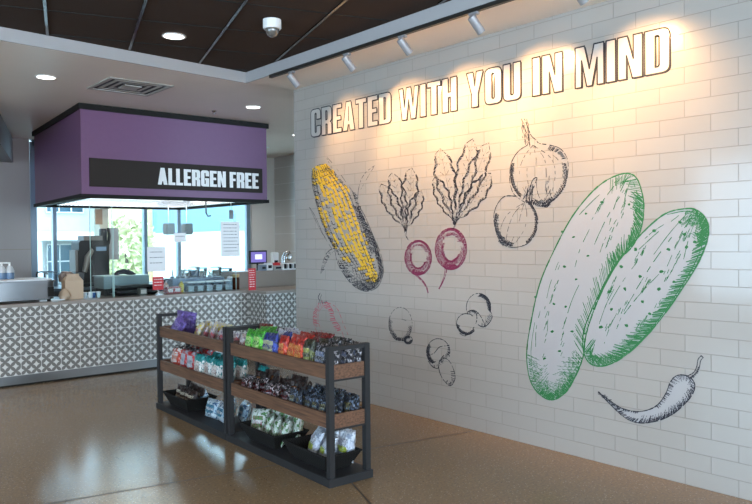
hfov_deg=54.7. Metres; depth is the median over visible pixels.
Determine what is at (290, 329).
chip bag
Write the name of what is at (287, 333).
chip bag
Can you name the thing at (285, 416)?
snack bag
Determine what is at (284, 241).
wall
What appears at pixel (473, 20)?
track spotlight
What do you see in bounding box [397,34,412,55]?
track spotlight
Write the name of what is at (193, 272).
tub
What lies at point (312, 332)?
chip bag
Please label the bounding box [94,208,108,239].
pillar
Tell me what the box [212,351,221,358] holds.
bag
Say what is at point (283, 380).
packet
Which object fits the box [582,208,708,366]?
drawing
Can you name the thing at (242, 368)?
bag
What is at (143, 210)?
window
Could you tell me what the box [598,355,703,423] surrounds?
drawing
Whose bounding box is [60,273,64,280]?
cup
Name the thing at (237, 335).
pouch
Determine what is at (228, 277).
napkin holder
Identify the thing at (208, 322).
pouch
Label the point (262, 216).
wall pier
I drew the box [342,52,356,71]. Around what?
track spotlight
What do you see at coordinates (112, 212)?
guard
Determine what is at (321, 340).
chip bag
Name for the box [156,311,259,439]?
rack
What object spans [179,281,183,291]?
squeeze bottle
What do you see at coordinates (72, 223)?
building
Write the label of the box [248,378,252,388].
packet
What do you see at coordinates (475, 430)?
trim
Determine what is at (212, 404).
snack bag
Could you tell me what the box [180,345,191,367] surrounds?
snack bag
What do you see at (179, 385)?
snack bag
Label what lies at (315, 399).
packet
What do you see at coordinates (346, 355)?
chip bag
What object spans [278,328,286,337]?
chip bag
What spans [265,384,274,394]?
packet
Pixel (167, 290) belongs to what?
box
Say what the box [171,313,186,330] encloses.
snack bag
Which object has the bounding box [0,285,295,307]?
countertop
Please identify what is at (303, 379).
packet
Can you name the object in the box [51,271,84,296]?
caddy
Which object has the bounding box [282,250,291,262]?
head
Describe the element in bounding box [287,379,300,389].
packet
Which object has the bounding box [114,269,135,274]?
cloth
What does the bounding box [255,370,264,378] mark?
packet
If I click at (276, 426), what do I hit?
snack bag
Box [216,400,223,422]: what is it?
snack bag
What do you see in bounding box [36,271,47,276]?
faucet
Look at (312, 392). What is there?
packet
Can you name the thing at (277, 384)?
packet
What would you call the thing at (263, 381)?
packet
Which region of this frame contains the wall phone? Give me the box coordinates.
[99,228,110,243]
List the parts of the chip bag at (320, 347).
printed panel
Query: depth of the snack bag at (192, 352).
6.57 m
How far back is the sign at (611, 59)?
5.62 m
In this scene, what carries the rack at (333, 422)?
on the floor
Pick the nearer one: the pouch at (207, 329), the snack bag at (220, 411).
the snack bag at (220, 411)
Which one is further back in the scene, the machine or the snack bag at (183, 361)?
the machine
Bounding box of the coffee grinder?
[271,252,278,262]
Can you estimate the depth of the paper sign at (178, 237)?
9.45 m
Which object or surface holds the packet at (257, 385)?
on the rack at (333, 422)
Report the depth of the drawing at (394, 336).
6.69 m
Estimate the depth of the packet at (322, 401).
4.87 m
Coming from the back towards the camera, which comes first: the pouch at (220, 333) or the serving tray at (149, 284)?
the serving tray at (149, 284)
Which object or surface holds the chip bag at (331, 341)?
on the rack at (333, 422)
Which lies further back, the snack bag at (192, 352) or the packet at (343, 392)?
the snack bag at (192, 352)
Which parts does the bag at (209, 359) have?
printed panel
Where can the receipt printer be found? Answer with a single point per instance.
(269, 265)
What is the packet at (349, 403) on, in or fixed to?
on the rack at (333, 422)
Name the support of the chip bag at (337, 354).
on the rack at (333, 422)
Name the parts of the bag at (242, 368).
printed panel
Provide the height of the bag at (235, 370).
0.218 m
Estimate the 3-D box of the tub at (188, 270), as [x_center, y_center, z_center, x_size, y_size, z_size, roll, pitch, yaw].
[-2.659,0.302,10.152,0.136,0.112,0.104,-1,1,-41]
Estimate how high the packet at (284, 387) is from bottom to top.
0.134 m
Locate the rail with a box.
[166,276,223,290]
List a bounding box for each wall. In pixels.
[0,138,30,277]
[274,155,295,262]
[294,0,751,500]
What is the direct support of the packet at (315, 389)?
on the rack at (333, 422)
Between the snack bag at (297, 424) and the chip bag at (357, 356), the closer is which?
the chip bag at (357, 356)
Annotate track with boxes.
[269,0,513,77]
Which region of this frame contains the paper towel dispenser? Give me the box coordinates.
[109,228,118,259]
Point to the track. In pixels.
(495, 3)
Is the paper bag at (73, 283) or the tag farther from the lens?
the tag
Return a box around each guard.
[89,204,112,297]
[112,212,235,296]
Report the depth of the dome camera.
5.70 m
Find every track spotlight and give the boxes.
[287,70,299,87]
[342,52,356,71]
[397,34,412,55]
[468,11,484,34]
[577,0,588,5]
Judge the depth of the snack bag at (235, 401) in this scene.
6.32 m
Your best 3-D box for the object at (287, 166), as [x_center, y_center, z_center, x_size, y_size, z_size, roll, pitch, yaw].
[0.691,-0.300,11.338,0.006,2.668,8.300,-1,1,-41]
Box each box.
[137,288,146,294]
[164,287,173,293]
[173,286,180,292]
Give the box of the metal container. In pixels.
[0,277,54,301]
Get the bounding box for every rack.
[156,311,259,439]
[226,324,372,488]
[280,263,295,269]
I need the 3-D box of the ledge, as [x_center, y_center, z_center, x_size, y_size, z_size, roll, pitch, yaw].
[-1.458,0.384,10.947,1.760,0.235,0.400,-1,1,-41]
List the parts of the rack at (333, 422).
post, rail, post, post, rail, post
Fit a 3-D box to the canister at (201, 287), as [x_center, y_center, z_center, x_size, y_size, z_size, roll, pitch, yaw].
[-2.389,0.463,9.819,0.116,0.135,0.116,-1,1,-41]
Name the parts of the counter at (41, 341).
kick plate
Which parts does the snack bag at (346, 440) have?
printed panel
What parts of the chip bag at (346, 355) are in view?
printed panel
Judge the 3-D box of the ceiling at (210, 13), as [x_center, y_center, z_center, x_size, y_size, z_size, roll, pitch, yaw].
[-0.903,-1.868,4.679,13.400,0.092,16.900,-1,1,-41]
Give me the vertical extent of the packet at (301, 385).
0.163 m
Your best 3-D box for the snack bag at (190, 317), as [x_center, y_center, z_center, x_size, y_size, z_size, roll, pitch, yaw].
[-1.828,0.679,7.001,0.252,0.238,0.086,0,1,31]
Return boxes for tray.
[83,283,93,286]
[111,286,152,290]
[111,291,156,295]
[114,283,152,287]
[115,289,158,292]
[273,265,280,269]
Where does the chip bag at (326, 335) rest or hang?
on the rack at (333, 422)
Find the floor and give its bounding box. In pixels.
[0,357,751,503]
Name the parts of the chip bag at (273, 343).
printed panel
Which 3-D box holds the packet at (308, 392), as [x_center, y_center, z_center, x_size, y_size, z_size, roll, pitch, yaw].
[-0.483,1.049,5.139,0.096,0.150,0.056,0,1,18]
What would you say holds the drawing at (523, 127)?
attached to the wall at (685, 131)
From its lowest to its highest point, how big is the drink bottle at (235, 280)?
0.215 m
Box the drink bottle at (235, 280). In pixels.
[232,274,239,289]
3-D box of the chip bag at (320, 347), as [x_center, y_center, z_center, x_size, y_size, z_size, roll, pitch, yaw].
[-0.364,0.711,4.904,0.096,0.203,0.132,-1,1,-23]
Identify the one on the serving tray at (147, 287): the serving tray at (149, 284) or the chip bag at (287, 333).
the serving tray at (149, 284)
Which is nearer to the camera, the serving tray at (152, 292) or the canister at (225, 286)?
the serving tray at (152, 292)
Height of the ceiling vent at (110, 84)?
0.013 m
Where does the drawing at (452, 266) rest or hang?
attached to the wall at (685, 131)
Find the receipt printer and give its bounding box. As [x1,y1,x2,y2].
[264,263,272,270]
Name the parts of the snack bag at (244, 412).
printed panel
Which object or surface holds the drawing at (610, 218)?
attached to the wall at (685, 131)
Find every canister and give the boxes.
[184,281,195,291]
[193,281,204,291]
[204,281,213,290]
[212,280,222,290]
[223,280,231,289]
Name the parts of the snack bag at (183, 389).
printed panel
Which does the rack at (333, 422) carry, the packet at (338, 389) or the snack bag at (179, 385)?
the packet at (338, 389)
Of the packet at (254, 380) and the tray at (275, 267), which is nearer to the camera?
the packet at (254, 380)
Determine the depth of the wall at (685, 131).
5.51 m
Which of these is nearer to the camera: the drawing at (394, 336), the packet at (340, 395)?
the packet at (340, 395)
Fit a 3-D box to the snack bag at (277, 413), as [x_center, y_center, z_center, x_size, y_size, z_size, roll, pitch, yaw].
[-0.734,1.315,5.655,0.129,0.244,0.157,-1,1,0]
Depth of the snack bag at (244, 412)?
6.13 m
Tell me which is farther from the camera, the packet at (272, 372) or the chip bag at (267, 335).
the packet at (272, 372)
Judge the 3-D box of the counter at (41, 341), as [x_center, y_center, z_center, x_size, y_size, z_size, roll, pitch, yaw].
[-4.298,1.042,8.025,9.900,0.920,1.280,-1,1,-41]
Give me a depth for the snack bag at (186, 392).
6.73 m
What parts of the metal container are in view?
lid, control plate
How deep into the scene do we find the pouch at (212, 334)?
6.37 m
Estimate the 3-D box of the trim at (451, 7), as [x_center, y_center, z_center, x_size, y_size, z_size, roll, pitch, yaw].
[-0.905,-1.698,0.812,8.150,0.108,10.834,-1,1,-41]
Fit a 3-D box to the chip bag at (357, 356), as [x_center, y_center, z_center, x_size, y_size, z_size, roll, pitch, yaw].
[-0.141,0.705,4.922,0.089,0.203,0.148,-1,1,-32]
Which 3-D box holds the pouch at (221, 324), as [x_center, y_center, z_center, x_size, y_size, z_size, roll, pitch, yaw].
[-1.376,0.709,6.492,0.077,0.163,0.134,-1,1,-38]
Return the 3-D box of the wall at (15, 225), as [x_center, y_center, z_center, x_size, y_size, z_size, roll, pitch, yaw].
[-8.402,-0.247,9.127,7.560,3.540,0.200,-1,1,-41]
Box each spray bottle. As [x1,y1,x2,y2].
[0,262,5,279]
[1,262,13,278]
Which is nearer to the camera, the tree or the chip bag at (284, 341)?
the chip bag at (284, 341)
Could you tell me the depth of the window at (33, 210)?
11.58 m
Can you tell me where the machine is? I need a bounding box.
[69,236,109,286]
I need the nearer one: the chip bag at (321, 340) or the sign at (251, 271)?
the chip bag at (321, 340)
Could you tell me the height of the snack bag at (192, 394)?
0.163 m
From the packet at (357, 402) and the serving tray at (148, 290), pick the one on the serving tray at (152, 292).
the serving tray at (148, 290)
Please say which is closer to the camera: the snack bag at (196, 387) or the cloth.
the snack bag at (196, 387)
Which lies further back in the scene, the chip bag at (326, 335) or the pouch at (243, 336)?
the pouch at (243, 336)
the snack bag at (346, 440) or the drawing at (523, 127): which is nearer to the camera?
the snack bag at (346, 440)
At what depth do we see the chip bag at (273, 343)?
5.35 m
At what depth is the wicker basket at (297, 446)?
4.94 m
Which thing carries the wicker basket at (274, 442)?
on the rack at (333, 422)
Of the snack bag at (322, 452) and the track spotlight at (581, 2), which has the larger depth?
the snack bag at (322, 452)
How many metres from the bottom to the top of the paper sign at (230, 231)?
0.473 m
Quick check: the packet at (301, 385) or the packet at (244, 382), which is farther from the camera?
the packet at (244, 382)
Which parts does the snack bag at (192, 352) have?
printed panel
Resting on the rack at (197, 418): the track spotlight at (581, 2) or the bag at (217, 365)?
the bag at (217, 365)
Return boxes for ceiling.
[0,0,450,71]
[0,0,607,157]
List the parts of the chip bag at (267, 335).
printed panel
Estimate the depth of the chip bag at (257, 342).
5.55 m
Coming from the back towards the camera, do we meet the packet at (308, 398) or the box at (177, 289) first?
the box at (177, 289)
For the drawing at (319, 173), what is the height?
1.368 m
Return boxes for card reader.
[258,265,266,270]
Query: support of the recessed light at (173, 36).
attached to the ceiling at (210, 13)
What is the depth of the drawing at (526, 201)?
5.67 m
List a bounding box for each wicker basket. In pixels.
[162,389,216,411]
[239,420,308,449]
[282,434,361,471]
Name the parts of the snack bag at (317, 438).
printed panel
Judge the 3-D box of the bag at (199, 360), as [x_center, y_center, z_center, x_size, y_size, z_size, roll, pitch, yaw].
[-1.551,1.006,6.430,0.124,0.219,0.134,-1,1,-4]
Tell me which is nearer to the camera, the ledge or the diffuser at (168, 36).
the diffuser at (168, 36)
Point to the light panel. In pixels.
(86, 201)
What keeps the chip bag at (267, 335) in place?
on the rack at (333, 422)
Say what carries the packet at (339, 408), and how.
on the rack at (333, 422)
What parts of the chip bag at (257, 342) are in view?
printed panel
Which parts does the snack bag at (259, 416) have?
printed panel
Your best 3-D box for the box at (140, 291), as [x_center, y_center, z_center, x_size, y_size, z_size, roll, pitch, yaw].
[-2.970,0.502,9.226,0.100,0.090,0.102,-1,1,-41]
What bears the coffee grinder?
on the ledge
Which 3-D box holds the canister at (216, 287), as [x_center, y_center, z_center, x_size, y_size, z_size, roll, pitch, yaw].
[-2.180,0.458,9.998,0.116,0.135,0.116,-1,1,-41]
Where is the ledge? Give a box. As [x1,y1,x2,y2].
[221,270,295,288]
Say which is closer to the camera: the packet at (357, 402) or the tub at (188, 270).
the packet at (357, 402)
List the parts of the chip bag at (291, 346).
printed panel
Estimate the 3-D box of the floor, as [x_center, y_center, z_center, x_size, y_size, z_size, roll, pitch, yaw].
[-0.836,1.586,4.702,13.200,0.120,16.600,-1,1,-41]
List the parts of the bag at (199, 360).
printed panel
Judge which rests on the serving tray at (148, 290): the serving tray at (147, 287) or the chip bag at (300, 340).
the serving tray at (147, 287)
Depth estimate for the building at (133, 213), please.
36.40 m
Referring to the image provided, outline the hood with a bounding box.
[32,103,268,234]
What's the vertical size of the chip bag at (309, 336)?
0.212 m
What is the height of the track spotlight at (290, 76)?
0.155 m
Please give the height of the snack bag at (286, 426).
0.196 m
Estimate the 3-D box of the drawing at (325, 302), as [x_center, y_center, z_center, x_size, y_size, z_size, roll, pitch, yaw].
[-0.477,0.740,7.542,0.001,0.617,0.605,-1,1,-41]
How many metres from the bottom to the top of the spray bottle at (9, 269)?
0.197 m
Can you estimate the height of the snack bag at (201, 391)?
0.170 m
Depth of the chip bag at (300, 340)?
5.07 m
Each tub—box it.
[180,269,191,277]
[188,266,199,276]
[196,267,206,276]
[210,266,221,275]
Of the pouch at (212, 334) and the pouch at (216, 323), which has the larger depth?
the pouch at (216, 323)
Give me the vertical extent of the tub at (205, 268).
0.135 m
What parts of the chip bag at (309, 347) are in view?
printed panel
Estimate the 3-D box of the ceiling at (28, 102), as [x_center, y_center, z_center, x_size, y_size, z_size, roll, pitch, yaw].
[-0.901,-1.739,4.682,13.200,0.050,16.700,-1,1,-41]
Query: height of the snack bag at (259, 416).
0.206 m
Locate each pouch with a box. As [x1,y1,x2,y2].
[58,289,70,299]
[194,322,204,335]
[202,326,209,336]
[205,320,212,336]
[209,326,216,337]
[213,321,218,338]
[216,329,222,339]
[217,322,225,334]
[233,331,240,340]
[239,334,246,344]
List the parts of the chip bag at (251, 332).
printed panel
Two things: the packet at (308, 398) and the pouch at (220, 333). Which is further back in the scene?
the pouch at (220, 333)
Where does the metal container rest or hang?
on the counter at (41, 341)
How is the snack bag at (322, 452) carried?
in the wicker basket at (297, 446)
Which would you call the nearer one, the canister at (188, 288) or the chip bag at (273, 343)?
the chip bag at (273, 343)
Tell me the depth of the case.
9.25 m
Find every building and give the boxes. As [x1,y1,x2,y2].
[29,141,93,285]
[109,209,152,280]
[152,205,244,277]
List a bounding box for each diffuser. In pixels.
[37,76,54,78]
[164,34,183,38]
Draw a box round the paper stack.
[36,298,64,300]
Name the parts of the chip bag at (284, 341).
printed panel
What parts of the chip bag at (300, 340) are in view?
printed panel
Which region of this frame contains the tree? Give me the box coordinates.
[109,214,157,274]
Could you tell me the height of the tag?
0.128 m
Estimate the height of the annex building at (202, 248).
5.400 m
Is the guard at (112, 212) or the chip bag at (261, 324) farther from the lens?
the guard at (112, 212)
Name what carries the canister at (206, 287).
on the counter at (41, 341)
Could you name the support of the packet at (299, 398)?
on the rack at (333, 422)
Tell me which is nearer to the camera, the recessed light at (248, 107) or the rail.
the recessed light at (248, 107)
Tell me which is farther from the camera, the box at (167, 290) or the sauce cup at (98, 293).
the box at (167, 290)
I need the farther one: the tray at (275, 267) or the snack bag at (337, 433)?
the tray at (275, 267)
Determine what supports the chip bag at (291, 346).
on the rack at (333, 422)
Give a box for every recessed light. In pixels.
[35,75,56,79]
[162,33,185,39]
[245,106,260,108]
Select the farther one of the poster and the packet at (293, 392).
the poster
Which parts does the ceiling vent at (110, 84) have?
plate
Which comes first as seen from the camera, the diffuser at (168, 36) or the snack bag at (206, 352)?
the diffuser at (168, 36)
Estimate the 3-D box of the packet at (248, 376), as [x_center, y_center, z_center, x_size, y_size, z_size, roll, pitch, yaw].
[-1.004,1.050,5.812,0.094,0.136,0.056,0,1,33]
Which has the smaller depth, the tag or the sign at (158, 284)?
the sign at (158, 284)
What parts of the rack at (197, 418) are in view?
post, rail, post, post, rail, post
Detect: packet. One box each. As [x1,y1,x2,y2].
[241,377,248,386]
[247,374,256,382]
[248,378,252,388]
[252,378,259,388]
[254,381,259,390]
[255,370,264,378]
[259,378,268,391]
[261,373,270,382]
[265,369,279,380]
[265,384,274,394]
[273,387,279,396]
[275,381,281,394]
[279,378,287,397]
[280,384,290,397]
[282,390,289,400]
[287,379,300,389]
[289,388,297,402]
[296,375,308,383]
[296,392,302,404]
[298,381,306,390]
[303,390,310,404]
[304,394,311,407]
[311,391,321,396]
[312,395,320,409]
[313,386,320,391]
[318,397,325,411]
[320,384,325,392]
[335,397,342,412]
[336,388,345,396]
[337,392,344,411]
[341,391,352,408]
[343,394,355,411]
[352,393,359,409]
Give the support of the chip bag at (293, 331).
on the rack at (333, 422)
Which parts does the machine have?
panel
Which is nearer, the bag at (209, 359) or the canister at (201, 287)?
the bag at (209, 359)
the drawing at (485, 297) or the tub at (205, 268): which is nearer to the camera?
the drawing at (485, 297)
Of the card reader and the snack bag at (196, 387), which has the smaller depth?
the snack bag at (196, 387)
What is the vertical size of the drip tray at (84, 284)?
0.056 m
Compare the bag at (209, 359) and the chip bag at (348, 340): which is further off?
the bag at (209, 359)
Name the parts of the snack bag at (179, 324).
printed panel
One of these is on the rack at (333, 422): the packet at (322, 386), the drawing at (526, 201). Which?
the packet at (322, 386)
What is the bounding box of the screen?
[249,250,266,270]
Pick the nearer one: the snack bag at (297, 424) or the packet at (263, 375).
the snack bag at (297, 424)
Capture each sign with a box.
[147,247,165,271]
[153,277,163,294]
[174,233,185,241]
[221,222,239,255]
[248,268,255,289]
[310,27,670,137]
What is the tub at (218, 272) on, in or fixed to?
on the rail
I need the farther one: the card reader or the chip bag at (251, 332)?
the card reader
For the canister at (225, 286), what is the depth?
10.05 m
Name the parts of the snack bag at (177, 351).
printed panel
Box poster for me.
[95,209,102,224]
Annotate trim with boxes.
[0,0,494,82]
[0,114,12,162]
[0,249,30,249]
[48,430,475,503]
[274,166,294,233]
[351,483,370,503]
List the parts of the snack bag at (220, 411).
printed panel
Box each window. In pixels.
[29,139,55,285]
[55,208,146,285]
[146,209,179,275]
[179,205,250,277]
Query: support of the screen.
on the ledge
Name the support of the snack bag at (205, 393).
in the wicker basket at (199, 403)
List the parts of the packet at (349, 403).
printed panel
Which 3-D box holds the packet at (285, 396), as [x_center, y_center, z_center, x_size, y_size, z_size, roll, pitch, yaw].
[-0.653,1.063,5.271,0.081,0.117,0.047,0,1,40]
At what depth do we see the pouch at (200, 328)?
6.58 m
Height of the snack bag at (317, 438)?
0.195 m
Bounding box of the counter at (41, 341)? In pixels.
[0,285,295,387]
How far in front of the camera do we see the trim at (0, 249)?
11.36 m
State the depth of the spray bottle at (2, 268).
8.29 m
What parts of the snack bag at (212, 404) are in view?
printed panel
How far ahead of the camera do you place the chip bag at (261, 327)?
5.72 m
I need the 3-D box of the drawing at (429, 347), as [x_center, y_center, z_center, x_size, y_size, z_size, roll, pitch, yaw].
[0.562,0.954,6.338,0.001,0.401,0.353,-1,1,-41]
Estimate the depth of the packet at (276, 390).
5.34 m
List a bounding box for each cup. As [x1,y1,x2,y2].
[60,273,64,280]
[96,291,100,297]
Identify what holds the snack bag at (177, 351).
on the rack at (197, 418)
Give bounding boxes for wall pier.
[250,157,274,269]
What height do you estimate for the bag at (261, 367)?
0.198 m
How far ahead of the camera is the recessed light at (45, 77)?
7.21 m
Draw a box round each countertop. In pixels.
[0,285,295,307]
[54,281,151,296]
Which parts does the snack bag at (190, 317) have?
printed panel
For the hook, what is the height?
0.340 m
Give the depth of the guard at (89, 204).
8.82 m
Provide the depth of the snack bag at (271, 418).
5.54 m
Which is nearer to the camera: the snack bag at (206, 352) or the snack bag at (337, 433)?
the snack bag at (337, 433)
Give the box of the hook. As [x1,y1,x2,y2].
[205,202,210,216]
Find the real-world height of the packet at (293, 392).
0.148 m
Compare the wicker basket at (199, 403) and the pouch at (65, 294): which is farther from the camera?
the pouch at (65, 294)
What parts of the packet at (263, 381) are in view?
printed panel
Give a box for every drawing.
[309,158,383,291]
[313,293,347,336]
[379,169,431,292]
[389,307,412,343]
[426,338,454,385]
[432,139,491,288]
[456,293,492,335]
[493,177,537,247]
[509,119,567,207]
[526,173,644,400]
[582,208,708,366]
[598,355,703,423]
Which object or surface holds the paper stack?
on the counter at (41, 341)
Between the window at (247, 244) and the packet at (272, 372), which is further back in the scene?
the window at (247, 244)
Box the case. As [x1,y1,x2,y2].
[93,274,149,295]
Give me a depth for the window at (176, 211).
13.19 m
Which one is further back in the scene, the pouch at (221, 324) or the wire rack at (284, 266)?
the wire rack at (284, 266)
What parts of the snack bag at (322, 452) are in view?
printed panel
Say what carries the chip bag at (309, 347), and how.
on the rack at (333, 422)
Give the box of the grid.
[0,0,446,70]
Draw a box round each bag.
[61,274,83,299]
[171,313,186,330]
[171,344,184,365]
[176,383,186,396]
[177,310,196,333]
[179,386,186,398]
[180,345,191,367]
[185,387,191,399]
[187,347,198,369]
[187,389,197,399]
[192,383,199,390]
[194,353,205,372]
[196,346,203,353]
[197,389,208,397]
[198,386,204,397]
[203,348,214,356]
[204,355,214,374]
[205,397,220,419]
[211,358,222,378]
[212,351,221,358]
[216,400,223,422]
[222,362,236,379]
[234,398,236,412]
[235,358,248,379]
[238,400,251,421]
[245,328,255,346]
[251,408,269,430]
[252,328,265,348]
[258,364,269,371]
[259,323,272,328]
[260,326,269,332]
[262,332,270,350]
[263,412,275,434]
[267,333,279,352]
[271,414,283,435]
[275,411,283,418]
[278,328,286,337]
[278,335,289,354]
[278,416,292,447]
[283,331,291,339]
[283,414,292,420]
[285,327,298,331]
[287,333,299,356]
[291,417,303,436]
[292,330,305,334]
[294,335,307,358]
[303,333,314,338]
[303,339,315,360]
[308,427,324,453]
[310,331,317,336]
[314,342,330,363]
[318,331,334,338]
[319,337,328,343]
[319,435,337,456]
[328,338,340,345]
[331,344,340,364]
[335,430,339,454]
[337,336,351,343]
[337,429,355,462]
[340,341,353,363]
[351,340,362,361]
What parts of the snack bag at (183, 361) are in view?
printed panel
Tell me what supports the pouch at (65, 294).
on the counter at (41, 341)
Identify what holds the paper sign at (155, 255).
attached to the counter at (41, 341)
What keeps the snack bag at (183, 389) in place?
in the wicker basket at (199, 403)
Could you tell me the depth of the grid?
5.82 m
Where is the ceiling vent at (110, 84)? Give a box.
[86,77,173,96]
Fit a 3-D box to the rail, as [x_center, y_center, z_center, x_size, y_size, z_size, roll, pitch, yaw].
[-2.538,0.441,10.165,0.780,0.170,0.280,-1,1,-41]
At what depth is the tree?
27.03 m
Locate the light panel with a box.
[56,198,234,207]
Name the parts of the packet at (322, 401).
printed panel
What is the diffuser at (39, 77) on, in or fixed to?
attached to the recessed light at (45, 77)
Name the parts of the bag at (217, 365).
printed panel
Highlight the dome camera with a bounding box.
[263,17,280,36]
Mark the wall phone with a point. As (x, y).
(102, 232)
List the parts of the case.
lid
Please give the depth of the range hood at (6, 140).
10.19 m
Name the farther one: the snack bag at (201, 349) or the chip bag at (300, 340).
the snack bag at (201, 349)
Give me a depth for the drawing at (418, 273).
6.61 m
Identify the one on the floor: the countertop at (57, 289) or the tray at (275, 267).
the countertop at (57, 289)
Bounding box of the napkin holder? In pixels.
[226,276,232,289]
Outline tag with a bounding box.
[229,210,233,218]

